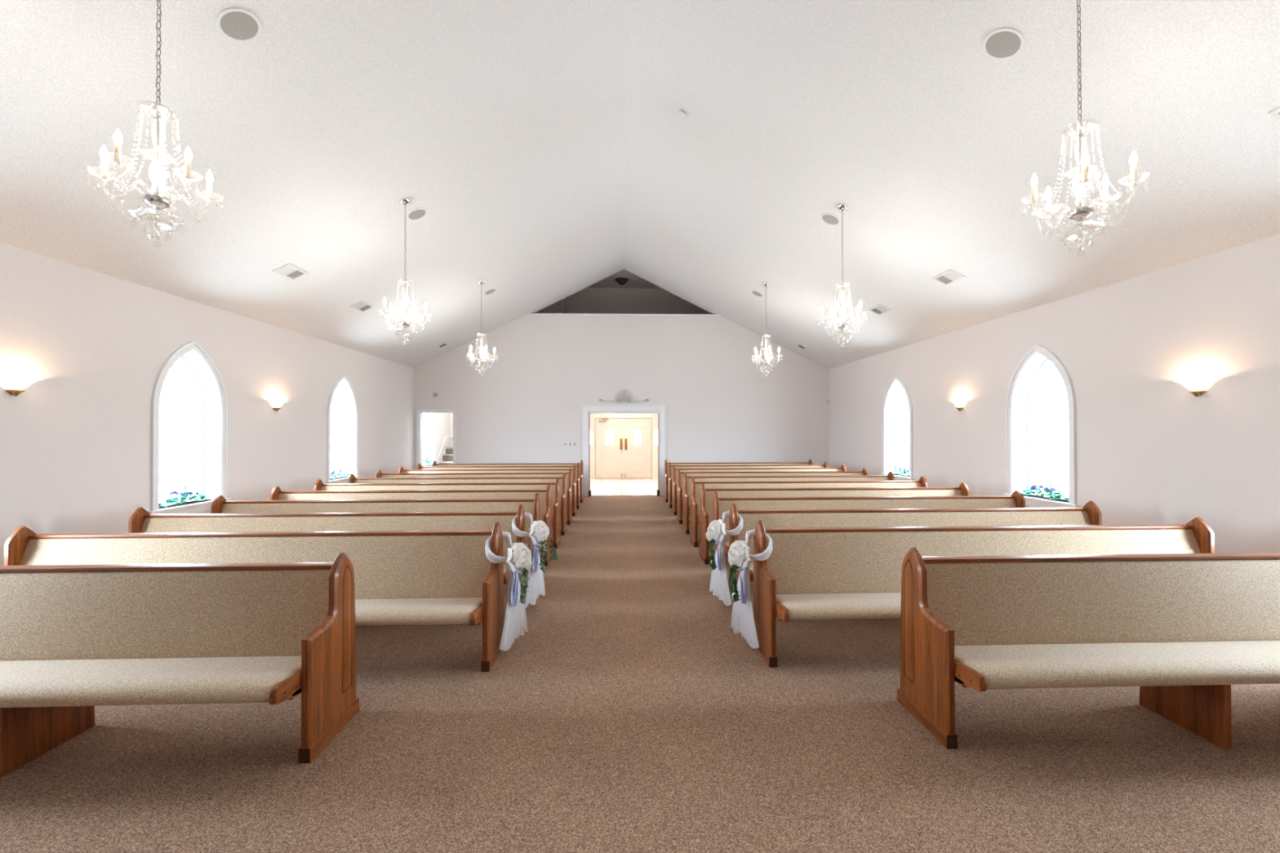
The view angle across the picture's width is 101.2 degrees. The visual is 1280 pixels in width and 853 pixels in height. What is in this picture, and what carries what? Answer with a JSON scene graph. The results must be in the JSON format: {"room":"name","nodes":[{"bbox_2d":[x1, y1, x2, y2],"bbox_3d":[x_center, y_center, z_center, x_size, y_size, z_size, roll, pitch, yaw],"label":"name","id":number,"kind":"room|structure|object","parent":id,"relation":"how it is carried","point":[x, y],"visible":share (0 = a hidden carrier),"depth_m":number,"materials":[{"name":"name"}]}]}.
{"room":"church","nodes":[
{"label":"church","id":0,"kind":"room"},
{"bbox_2d":[0,242,448,565],"bbox_3d":[-5.385,0.063,6.014,0.220,3.200,21.400,0,-1,-2],"label":"wall","id":1,"kind":"structure","parent":0,"point":[75,445],"depth_m":5.39,"materials":[{"name":"paint"}]},
{"bbox_2d":[0,375,43,395],"bbox_3d":[-5.154,-0.330,4.375,0.170,0.156,0.380,0,-1,-2],"label":"wall sconce","id":2,"kind":"object","parent":1,"relation":"attached to","point":[15,385],"visible":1,"depth_m":4.34,"materials":[{"name":"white glass"}]},
{"bbox_2d":[147,341,231,514],"bbox_3d":[-5.363,0.010,6.185,0.275,2.030,1.140,0,-1,-2],"label":"window","id":3,"kind":"structure","parent":1,"relation":"in","point":[206,379],"depth_m":6.52,"materials":[{"name":"white wood"}]},
{"bbox_2d":[159,489,213,508],"bbox_3d":[-5.358,0.829,6.173,0.294,0.177,0.743,0,-1,-2],"label":"flower garland","id":4,"kind":"object","parent":3,"relation":"on","point":[171,500],"visible":0.96,"depth_m":6.12,"materials":[{"name":"teal plant"}]},
{"bbox_2d":[266,400,288,411],"bbox_3d":[-5.271,-0.300,7.692,0.170,0.156,0.380,0,-1,-2],"label":"wall sconce","id":5,"kind":"object","parent":1,"relation":"attached to","point":[275,404],"visible":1,"depth_m":7.63,"materials":[{"name":"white glass"}]},
{"bbox_2d":[324,373,360,483],"bbox_3d":[-5.482,0.040,9.558,0.275,2.030,1.140,0,-1,-2],"label":"window","id":6,"kind":"structure","parent":1,"relation":"in","point":[343,384],"depth_m":9.95,"materials":[{"name":"white wood"}]},
{"bbox_2d":[330,469,351,479],"bbox_3d":[-5.471,0.863,9.492,0.259,0.166,0.752,0,-1,-2],"label":"flower garland","id":7,"kind":"object","parent":6,"relation":"on","point":[340,473],"visible":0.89,"depth_m":9.53,"materials":[{"name":"teal plant"}]},
{"bbox_2d":[422,413,437,466],"bbox_3d":[-5.630,0.077,13.760,0.275,2.030,1.140,0,-1,-2],"label":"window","id":8,"kind":"structure","parent":1,"relation":"in","point":[430,418],"depth_m":14.19,"materials":[{"name":"white"}]},
{"bbox_2d":[448,413,453,447],"bbox_3d":[-4.779,0.146,15.526,1.660,3.200,0.130,0,-1,-2],"label":"wall","id":9,"kind":"structure","parent":0,"point":[451,415],"depth_m":15.43,"materials":[{"name":"paint"}]},
{"bbox_2d":[413,315,829,469],"bbox_3d":[-0.391,-0.525,13.075,10.260,4.483,0.150,0,-1,-2],"label":"wall","id":10,"kind":"structure","parent":0,"point":[523,407],"depth_m":13.02,"materials":[{"name":"paint"}]},
{"bbox_2d":[416,408,456,467],"bbox_3d":[-4.960,0.652,12.891,0.954,2.142,0.194,0,-1,-2],"label":"trim","id":11,"kind":"structure","parent":10,"relation":"attached to","point":[420,412],"depth_m":12.82,"materials":[{"name":"white wood"}]},
{"bbox_2d":[598,389,648,403],"bbox_3d":[-0.395,-0.746,12.967,1.265,0.345,0.073,0,-1,-2],"label":"wall ornament","id":12,"kind":"object","parent":10,"relation":"attached to","point":[624,399],"visible":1,"depth_m":12.95,"materials":[{"name":"grey"}]},
{"bbox_2d":[582,405,666,496],"bbox_3d":[-0.394,0.601,13.052,2.066,2.232,0.194,0,-1,-2],"label":"trim","id":13,"kind":"structure","parent":10,"relation":"attached to","point":[587,411],"depth_m":12.98,"materials":[{"name":"white wood"}]},
{"bbox_2d":[530,268,715,314],"bbox_3d":[-0.457,-3.173,14.272,7.100,2.099,2.500,0,-1,-2],"label":"wall","id":14,"kind":"structure","parent":0,"point":[584,300],"depth_m":15.42,"materials":[{"name":"paint"}]},
{"bbox_2d":[525,313,721,316],"bbox_3d":[-0.394,-2.757,13.079,5.043,0.042,0.220,0,-1,-2],"label":"trim","id":15,"kind":"structure","parent":14,"relation":"attached to","point":[553,314],"depth_m":12.97,"materials":[{"name":"white wood"}]},
{"bbox_2d":[586,269,662,288],"bbox_3d":[-0.459,-4.118,14.280,6.900,0.110,2.500,0,-1,-2],"label":"ceiling","id":16,"kind":"structure","parent":0,"point":[635,282],"depth_m":14.86,"materials":[{"name":"paint"}]},
{"bbox_2d":[590,413,657,479],"bbox_3d":[-0.475,0.449,17.781,6.900,2.620,0.120,0,-1,-2],"label":"wall","id":17,"kind":"structure","parent":0,"point":[591,415],"depth_m":17.75,"materials":[{"name":"white paint"}]},
{"bbox_2d":[595,417,623,478],"bbox_3d":[-1.028,0.733,17.661,0.944,2.020,0.187,0,-1,-2],"label":"door","id":18,"kind":"structure","parent":17,"relation":"in","point":[609,459],"depth_m":17.71,"materials":[{"name":"beige paint"}]},
{"bbox_2d":[591,415,654,479],"bbox_3d":[-0.554,0.688,17.715,2.103,2.140,0.042,0,-1,-2],"label":"trim","id":19,"kind":"structure","parent":17,"relation":"attached to","point":[593,417],"depth_m":17.70,"materials":[{"name":"white paint"}]},
{"bbox_2d":[623,417,651,478],"bbox_3d":[-0.079,0.732,17.755,0.944,2.020,0.065,0,-1,-2],"label":"door","id":20,"kind":"structure","parent":17,"relation":"in","point":[637,458],"depth_m":17.74,"materials":[{"name":"beige paint"}]},
{"bbox_2d":[0,0,1279,368],"bbox_3d":[-0.085,-2.742,4.274,10.800,2.720,17.500,0,-1,-2],"label":"ceiling","id":21,"kind":"structure","parent":0,"point":[547,149],"depth_m":4.97,"materials":[{"name":"white paint"}]},
{"bbox_2d":[87,0,223,247],"bbox_3d":[-2.676,-1.872,2.904,0.575,1.757,0.558,0,-1,-2],"label":"crystal chandelier","id":22,"kind":"object","parent":21,"relation":"hanging from","point":[157,201],"visible":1,"depth_m":2.90,"materials":[{"name":"clear glass"}]},
{"bbox_2d":[215,7,262,42],"bbox_3d":[-2.705,-2.707,3.551,0.243,0.125,0.267,0,-1,3],"label":"ceiling speaker","id":23,"kind":"object","parent":21,"relation":"attached to","point":[238,24],"visible":1,"depth_m":3.54,"materials":[{"name":"silver metal"}]},
{"bbox_2d":[220,11,257,39],"bbox_3d":[-2.704,-2.707,3.551,0.219,0.011,0.219,-26,0,-2],"label":"grille","id":24,"kind":"object","parent":23,"relation":"attached to","point":[233,24],"depth_m":3.54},
{"bbox_2d":[272,263,308,280],"bbox_3d":[-4.365,-1.927,6.578,0.201,0.104,0.400,0,-1,-2],"label":"ceiling vent","id":25,"kind":"object","parent":21,"relation":"in","point":[289,271],"visible":1,"depth_m":6.56,"materials":[{"name":"white metal"}]},
{"bbox_2d":[349,300,374,312],"bbox_3d":[-4.429,-1.911,8.397,0.201,0.104,0.400,0,-1,-2],"label":"ceiling vent","id":26,"kind":"object","parent":21,"relation":"in","point":[362,306],"visible":1,"depth_m":8.38,"materials":[{"name":"white metal"}]},
{"bbox_2d":[379,197,431,342],"bbox_3d":[-2.788,-1.842,6.273,0.570,1.756,0.564,0,-1,-2],"label":"crystal chandelier","id":27,"kind":"object","parent":21,"relation":"hanging from","point":[406,201],"visible":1,"depth_m":6.25,"materials":[{"name":"clear glass"}]},
{"bbox_2d":[406,207,427,220],"bbox_3d":[-2.814,-2.680,6.639,0.243,0.125,0.267,0,-1,3],"label":"ceiling speaker","id":28,"kind":"object","parent":21,"relation":"attached to","point":[416,214],"visible":0.99,"depth_m":6.63,"materials":[{"name":"silver metal"}]},
{"bbox_2d":[408,209,425,219],"bbox_3d":[-2.813,-2.679,6.639,0.219,0.011,0.219,-26,0,-2],"label":"grille","id":29,"kind":"object","parent":28,"relation":"attached to","point":[413,214],"depth_m":6.64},
{"bbox_2d":[466,280,497,371],"bbox_3d":[-2.916,-1.812,9.691,0.575,1.757,0.558,0,-1,-2],"label":"crystal chandelier","id":30,"kind":"object","parent":21,"relation":"hanging from","point":[481,361],"visible":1,"depth_m":9.66,"materials":[{"name":"clear glass"}]},
{"bbox_2d":[753,282,782,371],"bbox_3d":[2.363,-1.820,9.835,0.575,1.757,0.558,0,-1,-2],"label":"crystal chandelier","id":31,"kind":"object","parent":21,"relation":"hanging from","point":[766,362],"visible":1,"depth_m":9.83,"materials":[{"name":"clear glass"}]},
{"bbox_2d":[820,213,840,226],"bbox_3d":[2.472,-2.688,6.825,0.243,0.125,0.267,0,-1,-7],"label":"ceiling speaker","id":32,"kind":"object","parent":21,"relation":"attached to","point":[829,219],"visible":1,"depth_m":6.81,"materials":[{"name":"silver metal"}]},
{"bbox_2d":[822,214,838,224],"bbox_3d":[2.471,-2.687,6.825,0.219,0.011,0.219,26,-1,-2],"label":"grille","id":33,"kind":"object","parent":32,"relation":"attached to","point":[828,219],"depth_m":6.82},
{"bbox_2d":[817,203,866,343],"bbox_3d":[2.481,-1.850,6.469,0.575,1.757,0.558,0,-1,-2],"label":"crystal chandelier","id":34,"kind":"object","parent":21,"relation":"hanging from","point":[842,207],"visible":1,"depth_m":6.44,"materials":[{"name":"clear glass"}]},
{"bbox_2d":[868,304,891,315],"bbox_3d":[3.962,-1.924,8.692,0.201,0.104,0.400,0,-1,-2],"label":"ceiling vent","id":35,"kind":"object","parent":21,"relation":"in","point":[879,309],"visible":1,"depth_m":8.68,"materials":[{"name":"white metal"}]},
{"bbox_2d":[932,269,965,285],"bbox_3d":[4.026,-1.940,6.863,0.201,0.104,0.400,0,-1,-2],"label":"ceiling vent","id":36,"kind":"object","parent":21,"relation":"in","point":[949,277],"visible":1,"depth_m":6.85,"materials":[{"name":"white metal"}]},
{"bbox_2d":[982,26,1025,60],"bbox_3d":[2.581,-2.715,3.737,0.243,0.125,0.267,0,-1,-7],"label":"ceiling speaker","id":37,"kind":"object","parent":21,"relation":"attached to","point":[1003,43],"visible":1,"depth_m":3.73,"materials":[{"name":"silver metal"}]},
{"bbox_2d":[986,31,1021,57],"bbox_3d":[2.579,-2.715,3.737,0.219,0.011,0.219,26,-1,-2],"label":"grille","id":38,"kind":"object","parent":37,"relation":"attached to","point":[999,44],"depth_m":3.73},
{"bbox_2d":[1022,0,1149,250],"bbox_3d":[2.598,-1.880,3.131,0.575,1.757,0.558,0,-1,-2],"label":"crystal chandelier","id":39,"kind":"object","parent":21,"relation":"hanging from","point":[1081,213],"visible":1,"depth_m":3.11,"materials":[{"name":"clear glass"}]},
{"bbox_2d":[0,478,1279,852],"bbox_3d":[-0.163,1.709,6.698,10.760,0.101,22.430,0,-1,-2],"label":"floor","id":40,"kind":"structure","parent":0,"point":[630,714],"depth_m":2.59,"materials":[{"name":"brown carpet"}]},
{"bbox_2d":[0,552,359,777],"bbox_3d":[-2.984,1.161,2.645,2.773,0.936,0.657,0,-1,-2],"label":"pew","id":41,"kind":"object","parent":40,"relation":"on","point":[74,639],"visible":1,"depth_m":2.77,"materials":[{"name":"beige fabric"}]},
{"bbox_2d":[0,656,301,707],"bbox_3d":[-2.980,1.228,2.549,2.609,0.093,0.455,0,-1,-2],"label":"seat cushion","id":42,"kind":"object","parent":41,"relation":"on","point":[24,681],"depth_m":2.45,"materials":[{"name":"fabric"}]},
{"bbox_2d":[0,569,330,661],"bbox_3d":[-2.990,1.015,2.816,2.673,0.458,0.174,0,-1,-2],"label":"cushion","id":43,"kind":"object","parent":41,"relation":"on","point":[46,615],"depth_m":2.80,"materials":[{"name":"fabric"}]},
{"bbox_2d":[4,522,503,671],"bbox_3d":[-2.705,1.169,3.595,3.397,0.936,0.657,0,-1,-2],"label":"pew","id":44,"kind":"object","parent":40,"relation":"on","point":[402,578],"visible":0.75,"depth_m":3.76,"materials":[{"name":"beige fabric"}]},
{"bbox_2d":[19,534,491,599],"bbox_3d":[-2.711,1.023,3.766,3.297,0.458,0.174,0,-1,-2],"label":"cushion","id":45,"kind":"object","parent":44,"relation":"on","point":[386,566],"depth_m":3.77,"materials":[{"name":"fabric"}]},
{"bbox_2d":[355,597,482,626],"bbox_3d":[-2.701,1.236,3.500,3.233,0.093,0.455,0,-1,-2],"label":"seat cushion","id":46,"kind":"object","parent":44,"relation":"on","point":[369,611],"depth_m":3.38,"materials":[{"name":"fabric"}]},
{"bbox_2d":[484,531,532,651],"bbox_3d":[-0.949,1.191,3.831,0.318,0.823,0.307,0,-1,-2],"label":"bow","id":47,"kind":"object","parent":44,"relation":"attached to","point":[518,558],"visible":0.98,"depth_m":3.77,"materials":[{"name":"white fabric"}]},
{"bbox_2d":[520,568,529,604],"bbox_3d":[-0.832,1.137,3.800,0.066,0.289,0.121,0,-1,-12],"label":"greenery","id":48,"kind":"object","parent":47,"relation":"on","point":[525,579],"depth_m":3.78,"materials":[{"name":"green plant"}]},
{"bbox_2d":[128,504,525,595],"bbox_3d":[-2.737,1.177,4.510,3.397,0.936,0.657,0,-1,-2],"label":"pew","id":49,"kind":"object","parent":40,"relation":"on","point":[141,521],"visible":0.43,"depth_m":4.70,"materials":[{"name":"brown wood"}]},
{"bbox_2d":[140,515,516,564],"bbox_3d":[-2.743,1.032,4.680,3.297,0.458,0.174,0,-1,-2],"label":"cushion","id":50,"kind":"object","parent":49,"relation":"on","point":[148,523],"depth_m":4.70,"materials":[{"name":"fabric"}]},
{"bbox_2d":[511,512,557,608],"bbox_3d":[-0.949,1.199,4.743,0.384,0.823,0.315,0,-1,-2],"label":"bow","id":51,"kind":"object","parent":49,"relation":"attached to","point":[539,532],"visible":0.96,"depth_m":4.70,"materials":[{"name":"white fabric"}]},
{"bbox_2d":[538,539,546,573],"bbox_3d":[-0.865,1.149,4.700,0.073,0.304,0.107,0,-1,-12],"label":"greenery","id":52,"kind":"object","parent":51,"relation":"on","point":[542,543],"depth_m":4.70,"materials":[{"name":"green plant"}]},
{"bbox_2d":[210,493,541,557],"bbox_3d":[-2.769,1.185,5.424,3.397,0.936,0.657,0,-1,-2],"label":"pew","id":53,"kind":"object","parent":40,"relation":"on","point":[220,504],"visible":0.35,"depth_m":5.62,"materials":[{"name":"brown wood"}]},
{"bbox_2d":[220,502,533,543],"bbox_3d":[-2.775,1.040,5.595,3.297,0.458,0.174,0,-1,-2],"label":"cushion","id":54,"kind":"object","parent":53,"relation":"on","point":[225,507],"depth_m":5.62,"materials":[{"name":"fabric"}]},
{"bbox_2d":[270,484,552,566],"bbox_3d":[-2.801,1.193,6.338,3.397,0.936,0.657,0,-1,-2],"label":"pew","id":55,"kind":"object","parent":40,"relation":"on","point":[545,495],"visible":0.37,"depth_m":6.54,"materials":[{"name":"brown wood"}]},
{"bbox_2d":[277,492,546,521],"bbox_3d":[-2.808,1.048,6.509,3.297,0.458,0.174,0,-1,-2],"label":"cushion","id":56,"kind":"object","parent":55,"relation":"on","point":[281,495],"depth_m":6.54,"materials":[{"name":"fabric"}]},
{"bbox_2d":[313,477,560,548],"bbox_3d":[-2.833,1.202,7.253,3.397,0.936,0.657,0,-1,-2],"label":"pew","id":57,"kind":"object","parent":40,"relation":"on","point":[319,486],"visible":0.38,"depth_m":7.45,"materials":[{"name":"brown wood"}]},
{"bbox_2d":[320,484,555,515],"bbox_3d":[-2.840,1.056,7.424,3.297,0.458,0.174,0,-1,-2],"label":"cushion","id":58,"kind":"object","parent":57,"relation":"on","point":[323,487],"depth_m":7.45,"materials":[{"name":"fabric"}]},
{"bbox_2d":[347,472,567,535],"bbox_3d":[-2.866,1.210,8.167,3.397,0.936,0.657,0,-1,-2],"label":"pew","id":59,"kind":"object","parent":40,"relation":"on","point":[352,479],"visible":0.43,"depth_m":8.37,"materials":[{"name":"brown wood"}]},
{"bbox_2d":[353,479,562,506],"bbox_3d":[-2.872,1.064,8.338,3.297,0.458,0.174,0,-1,-2],"label":"cushion","id":60,"kind":"object","parent":59,"relation":"on","point":[355,481],"depth_m":8.37,"materials":[{"name":"fabric"}]},
{"bbox_2d":[375,468,573,524],"bbox_3d":[-2.898,1.218,9.082,3.397,0.936,0.657,0,-1,-2],"label":"pew","id":61,"kind":"object","parent":40,"relation":"on","point":[379,474],"visible":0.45,"depth_m":9.28,"materials":[{"name":"brown wood"}]},
{"bbox_2d":[380,474,568,499],"bbox_3d":[-2.904,1.072,9.252,3.297,0.458,0.174,0,-1,-2],"label":"cushion","id":62,"kind":"object","parent":61,"relation":"on","point":[381,475],"depth_m":9.29,"materials":[{"name":"fabric"}]},
{"bbox_2d":[397,465,577,516],"bbox_3d":[-2.930,1.226,9.996,3.397,0.936,0.657,0,-1,-2],"label":"pew","id":63,"kind":"object","parent":40,"relation":"on","point":[401,470],"visible":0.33,"depth_m":10.19,"materials":[{"name":"brown wood"}]},
{"bbox_2d":[402,470,573,484],"bbox_3d":[-2.936,1.081,10.167,3.297,0.458,0.174,0,-1,-2],"label":"cushion","id":64,"kind":"object","parent":63,"relation":"on","point":[403,471],"depth_m":10.20,"materials":[{"name":"fabric"}]},
{"bbox_2d":[416,462,580,509],"bbox_3d":[-2.962,1.234,10.910,3.397,0.936,0.657,0,-1,-2],"label":"pew","id":65,"kind":"object","parent":40,"relation":"on","point":[419,466],"visible":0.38,"depth_m":11.11,"materials":[{"name":"brown wood"}]},
{"bbox_2d":[420,466,577,479],"bbox_3d":[-2.968,1.089,11.081,3.297,0.458,0.174,0,-1,-2],"label":"cushion","id":66,"kind":"object","parent":65,"relation":"on","point":[421,468],"depth_m":11.12,"materials":[{"name":"fabric"}]},
{"bbox_2d":[432,460,583,502],"bbox_3d":[-2.994,1.242,11.825,3.397,0.936,0.657,0,-1,-2],"label":"pew","id":67,"kind":"object","parent":40,"relation":"on","point":[434,464],"visible":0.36,"depth_m":12.02,"materials":[{"name":"brown wood"}]},
{"bbox_2d":[435,464,580,466],"bbox_3d":[-3.001,1.097,11.996,3.297,0.458,0.174,0,-1,-2],"label":"cushion","id":68,"kind":"object","parent":67,"relation":"on","point":[436,464],"depth_m":12.04,"materials":[{"name":"fabric"}]},
{"bbox_2d":[664,459,812,502],"bbox_3d":[2.297,1.235,12.046,3.443,0.936,0.657,0,-1,-2],"label":"pew","id":69,"kind":"object","parent":40,"relation":"on","point":[666,464],"visible":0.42,"depth_m":12.24,"materials":[{"name":"brown wood"}]},
{"bbox_2d":[666,463,808,474],"bbox_3d":[2.291,1.089,12.217,3.343,0.458,0.174,0,-1,-2],"label":"cushion","id":70,"kind":"object","parent":69,"relation":"on","point":[667,464],"depth_m":12.25,"materials":[{"name":"fabric"}]},
{"bbox_2d":[667,461,827,508],"bbox_3d":[2.329,1.226,11.127,3.443,0.936,0.657,0,-1,-2],"label":"pew","id":71,"kind":"object","parent":40,"relation":"on","point":[824,465],"visible":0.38,"depth_m":11.32,"materials":[{"name":"brown wood"}]},
{"bbox_2d":[671,466,824,479],"bbox_3d":[2.323,1.081,11.297,3.343,0.458,0.174,0,-1,-2],"label":"cushion","id":72,"kind":"object","parent":71,"relation":"on","point":[676,467],"depth_m":11.33,"materials":[{"name":"fabric"}]},
{"bbox_2d":[671,464,846,515],"bbox_3d":[2.362,1.218,10.207,3.443,0.936,0.657,0,-1,-2],"label":"pew","id":73,"kind":"object","parent":40,"relation":"on","point":[674,471],"visible":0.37,"depth_m":10.41,"materials":[{"name":"brown wood"}]},
{"bbox_2d":[675,469,842,484],"bbox_3d":[2.356,1.073,10.378,3.343,0.458,0.174,0,-1,-2],"label":"cushion","id":74,"kind":"object","parent":73,"relation":"on","point":[676,470],"depth_m":10.41,"materials":[{"name":"fabric"}]},
{"bbox_2d":[676,467,868,524],"bbox_3d":[2.394,1.210,9.288,3.443,0.936,0.657,0,-1,-2],"label":"pew","id":75,"kind":"object","parent":40,"relation":"on","point":[680,474],"visible":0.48,"depth_m":9.48,"materials":[{"name":"brown wood"}]},
{"bbox_2d":[680,472,863,497],"bbox_3d":[2.388,1.065,9.459,3.343,0.458,0.174,0,-1,-2],"label":"cushion","id":76,"kind":"object","parent":75,"relation":"on","point":[682,473],"depth_m":9.49,"materials":[{"name":"fabric"}]},
{"bbox_2d":[682,471,894,534],"bbox_3d":[2.426,1.202,8.368,3.443,0.936,0.657,0,-1,-2],"label":"pew","id":77,"kind":"object","parent":40,"relation":"on","point":[890,477],"visible":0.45,"depth_m":8.56,"materials":[{"name":"brown wood"}]},
{"bbox_2d":[687,476,888,505],"bbox_3d":[2.420,1.056,8.539,3.343,0.458,0.174,0,-1,-2],"label":"cushion","id":78,"kind":"object","parent":77,"relation":"on","point":[696,478],"depth_m":8.57,"materials":[{"name":"fabric"}]},
{"bbox_2d":[689,475,927,547],"bbox_3d":[2.459,1.194,7.449,3.443,0.936,0.657,0,-1,-2],"label":"pew","id":79,"kind":"object","parent":40,"relation":"on","point":[695,486],"visible":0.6,"depth_m":7.64,"materials":[{"name":"brown wood"}]},
{"bbox_2d":[694,482,921,514],"bbox_3d":[2.453,1.048,7.620,3.343,0.458,0.174,0,-1,-2],"label":"cushion","id":80,"kind":"object","parent":79,"relation":"on","point":[697,485],"depth_m":7.65,"materials":[{"name":"fabric"}]},
{"bbox_2d":[698,482,969,564],"bbox_3d":[2.491,1.185,6.530,3.443,0.936,0.657,0,-1,-2],"label":"pew","id":81,"kind":"object","parent":40,"relation":"on","point":[706,495],"visible":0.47,"depth_m":6.72,"materials":[{"name":"brown wood"}]},
{"bbox_2d":[705,489,962,525],"bbox_3d":[2.485,1.040,6.700,3.343,0.458,0.174,0,-1,-2],"label":"cushion","id":82,"kind":"object","parent":81,"relation":"on","point":[708,493],"depth_m":6.73,"materials":[{"name":"fabric"}]},
{"bbox_2d":[711,489,1025,572],"bbox_3d":[2.523,1.177,5.610,3.443,0.936,0.657,0,-1,-2],"label":"pew","id":83,"kind":"object","parent":40,"relation":"on","point":[720,505],"visible":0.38,"depth_m":5.81,"materials":[{"name":"brown wood"}]},
{"bbox_2d":[719,498,1016,541],"bbox_3d":[2.517,1.032,5.781,3.343,0.458,0.174,0,-1,-2],"label":"cushion","id":84,"kind":"object","parent":83,"relation":"on","point":[725,504],"depth_m":5.81,"materials":[{"name":"fabric"}]},
{"bbox_2d":[728,501,1102,607],"bbox_3d":[2.556,1.169,4.691,3.443,0.936,0.657,0,-1,-2],"label":"pew","id":85,"kind":"object","parent":40,"relation":"on","point":[1090,513],"visible":0.34,"depth_m":4.89,"materials":[{"name":"brown wood"}]},
{"bbox_2d":[706,511,742,605],"bbox_3d":[0.766,1.196,4.800,0.318,0.822,0.310,0,-1,-2],"label":"bow","id":86,"kind":"object","parent":85,"relation":"attached to","point":[716,531],"visible":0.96,"depth_m":4.75,"materials":[{"name":"white fabric"}]},
{"bbox_2d":[706,538,717,570],"bbox_3d":[0.660,1.144,4.757,0.088,0.312,0.111,0,-1,-18],"label":"greenery","id":87,"kind":"object","parent":86,"relation":"on","point":[713,541],"depth_m":4.74,"materials":[{"name":"green plant"}]},
{"bbox_2d":[737,511,1090,562],"bbox_3d":[2.550,1.024,4.862,3.343,0.458,0.174,0,-1,-2],"label":"cushion","id":88,"kind":"object","parent":85,"relation":"on","point":[771,519],"depth_m":4.88,"materials":[{"name":"fabric"}]},
{"bbox_2d":[753,516,1214,667],"bbox_3d":[2.588,1.161,3.771,3.443,0.936,0.657,0,-1,-2],"label":"pew","id":89,"kind":"object","parent":40,"relation":"on","point":[809,573],"visible":0.59,"depth_m":3.92,"materials":[{"name":"beige fabric"}]},
{"bbox_2d":[728,528,772,648],"bbox_3d":[0.801,1.188,3.880,0.312,0.823,0.310,0,-1,-2],"label":"bow","id":90,"kind":"object","parent":89,"relation":"attached to","point":[742,615],"visible":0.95,"depth_m":3.82,"materials":[{"name":"white fabric"}]},
{"bbox_2d":[728,564,740,603],"bbox_3d":[0.681,1.140,3.835,0.097,0.303,0.099,-1,-1,40],"label":"greenery","id":91,"kind":"object","parent":90,"relation":"on","point":[734,568],"depth_m":3.82,"materials":[{"name":"green plant"}]},
{"bbox_2d":[775,592,901,620],"bbox_3d":[2.592,1.228,3.676,3.279,0.093,0.455,0,-1,-2],"label":"seat cushion","id":92,"kind":"object","parent":89,"relation":"on","point":[797,606],"depth_m":3.48,"materials":[{"name":"fabric"}]},
{"bbox_2d":[766,528,1200,594],"bbox_3d":[2.582,1.015,3.942,3.343,0.458,0.174,0,-1,-2],"label":"cushion","id":93,"kind":"object","parent":89,"relation":"on","point":[800,561],"depth_m":3.94,"materials":[{"name":"fabric"}]},
{"bbox_2d":[897,547,1279,749],"bbox_3d":[2.938,1.152,2.845,2.809,0.936,0.657,0,-1,-2],"label":"pew","id":94,"kind":"object","parent":40,"relation":"on","point":[1183,629],"visible":1,"depth_m":2.94,"materials":[{"name":"beige fabric"}]},
{"bbox_2d":[924,559,1279,645],"bbox_3d":[2.932,1.006,3.016,2.709,0.458,0.174,0,-1,-2],"label":"cushion","id":95,"kind":"object","parent":94,"relation":"on","point":[984,602],"depth_m":2.98,"materials":[{"name":"fabric"}]},
{"bbox_2d":[954,640,1279,688],"bbox_3d":[2.942,1.219,2.750,2.645,0.093,0.455,0,-1,-2],"label":"seat cushion","id":96,"kind":"object","parent":94,"relation":"on","point":[999,664],"depth_m":2.61,"materials":[{"name":"fabric"}]},
{"bbox_2d":[828,234,1279,553],"bbox_3d":[5.089,0.047,6.383,0.220,3.200,21.400,0,-1,-2],"label":"wall","id":97,"kind":"structure","parent":0,"point":[1150,451],"depth_m":5.30,"materials":[{"name":"paint"}]},
{"bbox_2d":[880,373,914,480],"bbox_3d":[4.936,0.024,9.925,0.275,2.030,1.140,0,-1,-2],"label":"window","id":98,"kind":"structure","parent":97,"relation":"in","point":[896,385],"depth_m":10.32,"materials":[{"name":"white"}]},
{"bbox_2d":[892,466,909,476],"bbox_3d":[4.931,0.844,9.890,0.264,0.175,0.798,0,-1,-2],"label":"flower garland","id":99,"kind":"object","parent":98,"relation":"on","point":[904,471],"visible":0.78,"depth_m":9.88,"materials":[{"name":"teal plant"}]},
{"bbox_2d":[949,400,969,410],"bbox_3d":[4.856,-0.316,8.049,0.170,0.156,0.380,0,-1,-2],"label":"wall sconce","id":100,"kind":"object","parent":97,"relation":"attached to","point":[960,404],"visible":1,"depth_m":7.99,"materials":[{"name":"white glass"}]},
{"bbox_2d":[1002,344,1079,507],"bbox_3d":[5.055,-0.006,6.552,0.275,2.030,1.140,0,-1,-2],"label":"window","id":101,"kind":"structure","parent":97,"relation":"in","point":[1024,379],"depth_m":6.89,"materials":[{"name":"white wood"}]},
{"bbox_2d":[1020,484,1069,501],"bbox_3d":[5.054,0.821,6.551,0.270,0.175,0.772,0,-1,-2],"label":"flower garland","id":102,"kind":"object","parent":101,"relation":"on","point":[1059,495],"visible":0.98,"depth_m":6.52,"materials":[{"name":"teal plant"}]},
{"bbox_2d":[1173,377,1223,396],"bbox_3d":[4.973,-0.345,4.731,0.170,0.156,0.380,0,-1,-2],"label":"wall sconce","id":103,"kind":"object","parent":97,"relation":"attached to","point":[1198,386],"visible":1,"depth_m":4.68,"materials":[{"name":"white glass"}]},
{"bbox_3d":[-4.753,1.791,14.852,1.660,0.100,3.750,0,-1,-2],"label":"floor","id":104,"kind":"structure","parent":0,"visible":0},
{"bbox_2d":[435,435,453,463],"bbox_3d":[-4.766,0.872,14.620,1.620,1.734,1.632,0,-1,-2],"label":"staircase","id":105,"kind":"structure","parent":104,"relation":"on","point":[445,455],"depth_m":14.82,"materials":[{"name":"wood"}]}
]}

